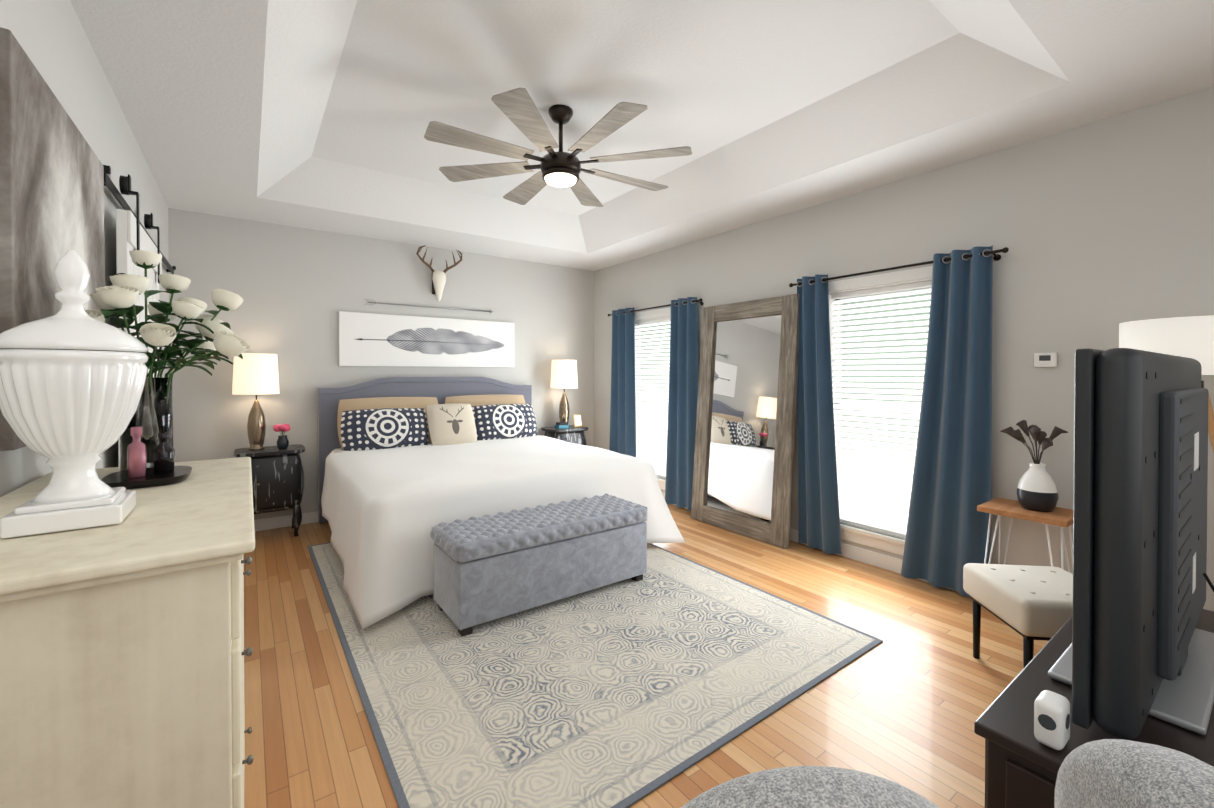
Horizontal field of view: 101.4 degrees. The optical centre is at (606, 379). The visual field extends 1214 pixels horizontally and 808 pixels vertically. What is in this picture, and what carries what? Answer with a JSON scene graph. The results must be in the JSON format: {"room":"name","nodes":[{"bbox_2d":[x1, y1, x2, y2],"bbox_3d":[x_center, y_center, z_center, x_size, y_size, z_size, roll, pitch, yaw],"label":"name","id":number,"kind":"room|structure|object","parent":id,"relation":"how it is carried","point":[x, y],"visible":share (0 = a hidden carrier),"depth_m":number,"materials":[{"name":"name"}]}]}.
{"room":"bedroom","nodes":[
{"label":"bedroom","id":0,"kind":"room"},
{"bbox_2d":[0,0,169,496],"bbox_3d":[-1.607,-0.175,1.261,0.100,3.100,6.820,0,1,-36],"label":"wall","id":1,"kind":"structure","parent":0,"point":[50,36],"depth_m":1.96,"materials":[{"name":"grey paint"}]},
{"bbox_2d":[0,27,104,450],"bbox_3d":[-1.764,-0.344,1.603,0.045,1.030,0.980,0,1,-36],"label":"canvas art","id":2,"kind":"object","parent":1,"relation":"attached to","point":[51,190],"visible":0.6,"depth_m":1.37},
{"bbox_2d":[103,165,175,466],"bbox_3d":[-2.780,0.187,3.070,0.117,2.300,2.404,0,1,-36],"label":"barn door","id":3,"kind":"structure","parent":1,"relation":"attached to","point":[132,233],"depth_m":2.33,"materials":[{"name":"white wood"}]},
{"bbox_2d":[168,208,593,519],"bbox_3d":[-1.874,-0.215,5.340,4.455,3.100,0.100,0,1,-36],"label":"wall","id":4,"kind":"structure","parent":0,"point":[297,289],"depth_m":4.67,"materials":[{"name":"grey paint"}]},
{"bbox_2d":[254,511,317,531],"bbox_3d":[-1.862,1.285,5.291,4.140,0.100,0.017,0,1,-36],"label":"baseboard","id":5,"kind":"structure","parent":4,"relation":"attached to","point":[311,517],"depth_m":4.50,"materials":[{"name":"white"}]},
{"bbox_2d":[339,311,513,366],"bbox_3d":[-1.824,-0.395,5.282,1.820,0.520,0.047,0,1,-36],"label":"canvas art","id":6,"kind":"object","parent":4,"relation":"attached to","point":[368,339],"visible":1,"depth_m":5.19,"materials":[{"name":"white fabric"}]},
{"bbox_2d":[365,299,493,312],"bbox_3d":[-1.837,-0.765,5.280,1.360,0.060,0.032,0,1,-36],"label":"decor","id":7,"kind":"object","parent":4,"relation":"attached to","point":[374,302],"visible":1,"depth_m":5.17,"materials":[{"name":"silver metal"}]},
{"bbox_2d":[416,245,461,300],"bbox_3d":[-1.763,-1.099,5.225,0.477,0.550,0.200,0,1,-36],"label":"skull","id":8,"kind":"object","parent":4,"relation":"attached to","point":[438,280],"visible":1,"depth_m":5.20,"materials":[{"name":"white"}]},
{"bbox_2d":[70,0,1213,270],"bbox_3d":[0.127,-1.558,2.566,4.455,0.360,6.920,0,1,-36],"label":"ceiling","id":9,"kind":"structure","parent":0,"point":[316,114],"depth_m":2.71,"materials":[{"name":"white paint"}]},
{"bbox_2d":[424,87,691,206],"bbox_3d":[-0.287,-1.436,3.082,1.605,0.455,1.605,0,1,-36],"label":"ceiling fan","id":10,"kind":"object","parent":9,"relation":"hanging from","point":[517,107],"visible":1,"depth_m":2.94,"materials":[{"name":"wood"}]},
{"bbox_2d":[244,504,1047,807],"bbox_3d":[0.127,1.392,2.595,4.455,0.060,6.920,0,1,-36],"label":"floor","id":11,"kind":"structure","parent":0,"point":[912,696],"depth_m":2.19,"materials":[{"name":"brown wood"}]},
{"bbox_2d":[0,457,254,807],"bbox_3d":[-1.185,0.832,1.228,0.509,1.085,1.145,0,1,-36],"label":"dresser","id":12,"kind":"object","parent":11,"relation":"on","point":[123,652],"visible":1,"depth_m":0.85,"materials":[{"name":"beige wood"}]},
{"bbox_2d":[0,249,147,538],"bbox_3d":[-1.085,0.013,1.011,0.224,0.555,0.224,0,1,-36],"label":"urn","id":13,"kind":"object","parent":12,"relation":"on","point":[73,373],"visible":1,"depth_m":0.96,"materials":[{"name":"white ceramic"}]},
{"bbox_2d":[101,427,191,488],"bbox_3d":[-1.295,0.208,1.405,0.184,0.157,0.236,0,1,-36],"label":"tray","id":14,"kind":"object","parent":12,"relation":"on","point":[164,470],"visible":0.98,"depth_m":1.36,"materials":[{"name":"black metal"},{"name":"pink glass"}]},
{"bbox_2d":[85,250,249,470],"bbox_3d":[-1.436,-0.059,1.631,0.428,0.686,0.629,0,1,-36],"label":"vase","id":15,"kind":"object","parent":12,"relation":"on","point":[152,417],"visible":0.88,"depth_m":1.55,"materials":[{"name":"clear glass"}]},
{"bbox_2d":[234,444,304,535],"bbox_3d":[-2.885,0.969,4.262,0.498,0.746,0.415,0,1,-36],"label":"nightstand","id":16,"kind":"object","parent":11,"relation":"on","point":[277,479],"visible":0.65,"depth_m":4.15,"materials":[{"name":"black wood"}]},
{"bbox_2d":[232,353,279,449],"bbox_3d":[-2.978,0.190,4.223,0.330,0.810,0.330,0,1,-36],"label":"lamp","id":17,"kind":"object","parent":16,"relation":"on","point":[256,374],"visible":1,"depth_m":4.13,"materials":[{"name":"white fabric"}]},
{"bbox_2d":[273,424,290,448],"bbox_3d":[-2.772,0.488,4.239,0.124,0.213,0.140,0,1,-36],"label":"flowers","id":18,"kind":"object","parent":16,"relation":"on","point":[282,442],"visible":1,"depth_m":4.21,"materials":[{"name":"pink plant"}]},
{"bbox_2d":[541,425,588,445],"bbox_3d":[-0.508,0.953,5.985,0.498,0.746,0.415,0,1,-36],"label":"nightstand","id":19,"kind":"object","parent":11,"relation":"on","point":[573,434],"visible":0.21,"depth_m":5.85,"materials":[{"name":"black wood"}]},
{"bbox_2d":[555,422,568,428],"bbox_3d":[-0.530,0.541,5.840,0.140,0.075,0.100,0,1,-36],"label":"box","id":20,"kind":"object","parent":19,"relation":"on","point":[561,425],"visible":1,"depth_m":5.80,"materials":[{"name":"teal"}]},
{"bbox_2d":[551,360,577,421],"bbox_3d":[-0.517,0.172,6.006,0.330,0.810,0.330,0,1,-36],"label":"lamp","id":21,"kind":"object","parent":19,"relation":"on","point":[564,374],"visible":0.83,"depth_m":5.88,"materials":[{"name":"white fabric"}]},
{"bbox_2d":[573,414,582,426],"bbox_3d":[-0.358,0.499,6.029,0.120,0.158,0.056,0,1,-36],"label":"photo frame","id":22,"kind":"object","parent":19,"relation":"on","point":[577,419],"visible":0.98,"depth_m":6.01,"materials":[{"name":"gold metal"}]},
{"bbox_2d":[307,542,882,807],"bbox_3d":[-0.488,1.350,3.285,2.280,0.008,3.400,0,1,-36],"label":"rug","id":23,"kind":"object","parent":11,"relation":"on","point":[627,693],"visible":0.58,"depth_m":2.24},
{"bbox_2d":[318,377,684,628],"bbox_3d":[-1.069,0.659,4.267,2.324,1.351,2.547,0,1,-36],"label":"bed","id":24,"kind":"object","parent":23,"relation":"on","point":[406,465],"visible":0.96,"depth_m":3.85,"materials":[{"name":"white fabric"}]},
{"bbox_2d":[430,493,647,635],"bbox_3d":[-0.374,1.091,3.125,1.332,0.508,0.484,0,1,-36],"label":"bench","id":25,"kind":"object","parent":23,"relation":"on","point":[487,567],"visible":1,"depth_m":2.88,"materials":[{"name":"grey fabric"}]},
{"bbox_2d":[691,294,798,547],"bbox_3d":[1.195,0.321,4.408,0.213,2.037,1.040,0,1,-36],"label":"floor mirror","id":26,"kind":"object","parent":11,"relation":"on","point":[745,427],"visible":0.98,"depth_m":4.35,"materials":[{"name":"brown wood"}]},
{"bbox_2d":[681,766,938,807],"bbox_3d":[0.249,0.927,0.803,0.520,0.905,0.590,0,1,-1],"label":"chair","id":27,"kind":"object","parent":11,"relation":"on","point":[808,787],"visible":1,"depth_m":0.59,"materials":[{"name":"grey fabric"}]},
{"bbox_2d":[963,563,1072,668],"bbox_3d":[1.963,1.135,2.238,0.446,0.460,0.446,0,1,7],"label":"ottoman","id":28,"kind":"object","parent":11,"relation":"on","point":[1030,604],"visible":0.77,"depth_m":2.18,"materials":[{"name":"white fabric"}]},
{"bbox_2d":[977,498,1072,609],"bbox_3d":[2.322,1.031,2.737,0.330,0.642,0.380,0,1,-36],"label":"side table","id":29,"kind":"object","parent":11,"relation":"on","point":[1061,518],"visible":0.65,"depth_m":2.69,"materials":[{"name":"wood"},{"name":"white metal"}]},
{"bbox_2d":[1000,420,1067,511],"bbox_3d":[2.338,0.469,2.742,0.307,0.479,0.282,0,1,-36],"label":"vase","id":30,"kind":"object","parent":29,"relation":"on","point":[1037,490],"visible":1,"depth_m":2.68,"materials":[{"name":"black"}]},
{"bbox_2d":[974,609,1213,807],"bbox_3d":[1.577,1.098,1.396,1.350,0.550,0.522,0,1,-36],"label":"console","id":31,"kind":"object","parent":11,"relation":"on","point":[1022,764],"visible":0.4,"depth_m":1.17,"materials":[{"name":"black wood"}]},
{"bbox_2d":[1034,690,1069,749],"bbox_3d":[1.013,0.774,1.130,0.081,0.100,0.053,0,1,-36],"label":"machine","id":32,"kind":"object","parent":31,"relation":"on","point":[1051,719],"visible":1,"depth_m":1.11,"materials":[{"name":"white plastic"}]},
{"bbox_2d":[1048,348,1213,739],"bbox_3d":[1.592,0.375,1.402,1.190,0.893,0.384,0,1,-36],"label":"tv","id":33,"kind":"object","parent":31,"relation":"on","point":[1138,651],"visible":1,"depth_m":1.11,"materials":[{"name":"grey plastic"}]},
{"bbox_2d":[1054,739,1213,807],"bbox_3d":[0.981,0.954,0.581,0.550,0.855,0.540,0,1,16],"label":"chair","id":34,"kind":"object","parent":11,"relation":"on","point":[1111,773],"visible":1,"depth_m":0.71,"materials":[{"name":"grey fabric"}]},
{"bbox_2d":[1119,315,1213,453],"bbox_3d":[2.638,0.551,2.219,0.472,1.632,0.501,0,1,-36],"label":"floor lamp","id":35,"kind":"object","parent":11,"relation":"on","point":[1191,337],"visible":0.38,"depth_m":2.13,"materials":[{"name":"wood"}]},
{"bbox_2d":[594,86,1213,610],"bbox_3d":[1.866,-0.201,3.839,0.160,3.100,6.720,0,1,-36],"label":"wall","id":36,"kind":"structure","parent":0,"point":[1102,230],"depth_m":2.88,"materials":[{"name":"grey paint"}]},
{"bbox_2d":[635,307,670,489],"bbox_3d":[0.591,0.215,5.574,0.194,1.975,1.110,0,1,-36],"label":"window","id":37,"kind":"structure","parent":36,"relation":"in","point":[655,368],"depth_m":5.72,"materials":[{"name":"grey glass"}]},
{"bbox_2d":[635,316,670,477],"bbox_3d":[0.584,0.197,5.569,0.050,1.763,0.890,0,1,-36],"label":"window blind","id":38,"kind":"object","parent":37,"relation":"attached to","point":[656,458],"visible":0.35,"depth_m":5.65,"materials":[{"name":"white plastic"}]},
{"bbox_2d":[608,297,703,510],"bbox_3d":[0.488,0.241,5.500,0.129,2.135,1.558,0,1,-36],"label":"curtain","id":39,"kind":"object","parent":36,"relation":"attached to","point":[683,396],"visible":0.96,"depth_m":5.19,"materials":[{"name":"blue fabric"}]},
{"bbox_2d":[662,492,955,590],"bbox_3d":[1.795,1.300,3.803,0.014,0.100,6.720,0,1,-36],"label":"baseboard","id":40,"kind":"structure","parent":36,"relation":"attached to","point":[886,562],"depth_m":3.63,"materials":[{"name":"white"}]},
{"bbox_2d":[828,266,932,555],"bbox_3d":[2.046,0.234,3.566,0.194,1.975,1.110,0,1,-36],"label":"window","id":41,"kind":"structure","parent":36,"relation":"in","point":[901,303],"depth_m":3.67,"materials":[{"name":"grey glass"}]},
{"bbox_2d":[831,280,931,536],"bbox_3d":[2.039,0.217,3.561,0.050,1.763,0.890,0,1,-36],"label":"window blind","id":42,"kind":"object","parent":41,"relation":"attached to","point":[879,514],"visible":0.46,"depth_m":3.63,"materials":[{"name":"white plastic"}]},
{"bbox_2d":[789,245,1008,596],"bbox_3d":[1.934,0.260,3.504,0.129,2.135,1.448,0,1,-36],"label":"curtain","id":43,"kind":"object","parent":36,"relation":"attached to","point":[946,533],"visible":1,"depth_m":3.19,"materials":[{"name":"blue fabric"}]},
{"bbox_2d":[1034,352,1056,366],"bbox_3d":[2.489,-0.111,2.822,0.023,0.080,0.100,0,1,-36],"label":"thermostat","id":44,"kind":"object","parent":36,"relation":"attached to","point":[1045,359],"visible":1,"depth_m":2.81,"materials":[{"name":"white plastic"}]}
]}

